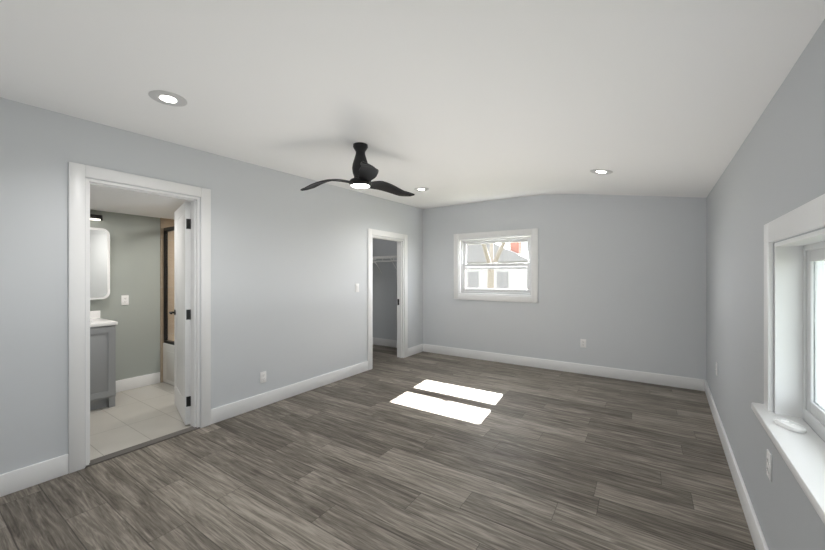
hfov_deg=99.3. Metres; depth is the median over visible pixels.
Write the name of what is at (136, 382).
baseboard
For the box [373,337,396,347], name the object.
baseboard
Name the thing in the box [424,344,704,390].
baseboard
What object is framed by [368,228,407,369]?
door frame
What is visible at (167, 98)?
recessed light
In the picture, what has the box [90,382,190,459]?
floor
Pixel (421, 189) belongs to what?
recessed light
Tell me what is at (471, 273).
house
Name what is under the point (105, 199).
ceiling
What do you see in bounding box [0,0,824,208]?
ceiling
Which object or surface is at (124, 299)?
outlet
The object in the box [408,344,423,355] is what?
baseboard
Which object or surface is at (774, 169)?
wall
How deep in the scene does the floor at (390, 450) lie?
2.36 m
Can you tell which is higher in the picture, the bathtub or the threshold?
the bathtub
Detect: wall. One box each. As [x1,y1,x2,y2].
[0,97,422,474]
[90,210,159,380]
[160,218,173,382]
[373,194,705,379]
[706,19,824,549]
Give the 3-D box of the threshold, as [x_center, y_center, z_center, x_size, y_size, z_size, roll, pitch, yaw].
[-2.121,1.351,2.807,0.084,0.010,0.758,0,0,34]
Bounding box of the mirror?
[90,227,109,299]
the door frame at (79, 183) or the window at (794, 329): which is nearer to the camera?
the window at (794, 329)
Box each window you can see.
[454,228,537,302]
[751,194,824,524]
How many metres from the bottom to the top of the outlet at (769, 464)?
0.115 m
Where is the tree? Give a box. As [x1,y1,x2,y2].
[482,243,505,288]
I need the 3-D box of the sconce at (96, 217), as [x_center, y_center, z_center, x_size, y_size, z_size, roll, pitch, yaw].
[-3.589,-0.634,3.730,0.073,0.069,0.460,0,0,34]
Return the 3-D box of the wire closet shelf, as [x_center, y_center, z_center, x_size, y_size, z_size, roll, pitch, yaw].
[-0.993,-0.185,5.820,1.237,0.311,1.990,0,0,34]
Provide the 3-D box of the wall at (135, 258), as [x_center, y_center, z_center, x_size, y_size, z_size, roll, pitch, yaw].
[-3.663,0.006,3.797,0.120,2.700,3.390,0,0,34]
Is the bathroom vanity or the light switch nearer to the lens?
the bathroom vanity
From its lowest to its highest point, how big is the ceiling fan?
0.356 m
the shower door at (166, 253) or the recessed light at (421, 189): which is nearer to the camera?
the shower door at (166, 253)
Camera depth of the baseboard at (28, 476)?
2.25 m
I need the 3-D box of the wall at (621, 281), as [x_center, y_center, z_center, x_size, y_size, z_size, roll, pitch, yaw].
[1.318,0.006,5.579,5.600,2.700,0.160,0,0,34]
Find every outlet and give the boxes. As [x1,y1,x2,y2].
[121,295,128,304]
[260,371,265,383]
[580,339,585,347]
[766,449,771,481]
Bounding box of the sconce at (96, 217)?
[90,214,102,220]
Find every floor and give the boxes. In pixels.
[0,344,755,549]
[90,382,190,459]
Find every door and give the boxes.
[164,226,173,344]
[169,201,190,424]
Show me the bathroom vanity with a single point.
(102, 363)
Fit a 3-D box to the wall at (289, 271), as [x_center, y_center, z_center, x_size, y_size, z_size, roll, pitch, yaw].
[-1.458,0.006,3.813,0.060,2.700,5.850,0,0,34]
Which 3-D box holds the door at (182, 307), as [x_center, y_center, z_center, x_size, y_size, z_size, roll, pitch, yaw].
[-2.247,0.343,3.418,0.147,2.003,0.726,0,0,-41]
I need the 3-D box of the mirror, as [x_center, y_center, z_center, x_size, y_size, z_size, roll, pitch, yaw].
[-3.575,-0.124,3.710,0.118,0.780,0.560,0,0,34]
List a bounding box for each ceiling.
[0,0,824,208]
[90,185,190,218]
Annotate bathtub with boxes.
[163,343,173,385]
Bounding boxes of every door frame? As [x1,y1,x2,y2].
[68,162,210,473]
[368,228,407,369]
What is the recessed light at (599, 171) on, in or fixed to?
in the ceiling at (451, 102)
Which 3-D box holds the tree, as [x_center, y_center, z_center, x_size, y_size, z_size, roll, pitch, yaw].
[4.184,-0.858,16.255,5.621,10.239,7.517,0,0,34]
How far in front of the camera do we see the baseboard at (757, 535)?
2.11 m
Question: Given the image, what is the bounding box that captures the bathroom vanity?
[90,310,117,410]
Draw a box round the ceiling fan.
[300,142,414,195]
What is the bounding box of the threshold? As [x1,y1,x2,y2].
[86,426,199,466]
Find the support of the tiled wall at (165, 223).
attached to the wall
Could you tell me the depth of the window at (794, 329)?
1.40 m
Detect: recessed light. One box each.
[148,90,186,106]
[414,187,428,190]
[590,169,612,173]
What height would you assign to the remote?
0.018 m
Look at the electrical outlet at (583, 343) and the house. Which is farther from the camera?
the house
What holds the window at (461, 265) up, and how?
in the wall at (621, 281)
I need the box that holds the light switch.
[355,284,358,291]
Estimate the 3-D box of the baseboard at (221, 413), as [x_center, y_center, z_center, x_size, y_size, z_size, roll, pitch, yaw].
[-1.233,1.288,4.084,0.015,0.135,2.170,0,0,34]
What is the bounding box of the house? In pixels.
[466,242,527,288]
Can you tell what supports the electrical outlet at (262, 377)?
attached to the wall at (289, 271)
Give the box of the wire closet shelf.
[373,256,396,272]
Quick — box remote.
[774,418,806,433]
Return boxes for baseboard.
[0,454,68,496]
[116,372,159,392]
[211,361,367,423]
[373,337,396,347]
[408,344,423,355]
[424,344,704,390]
[705,380,768,549]

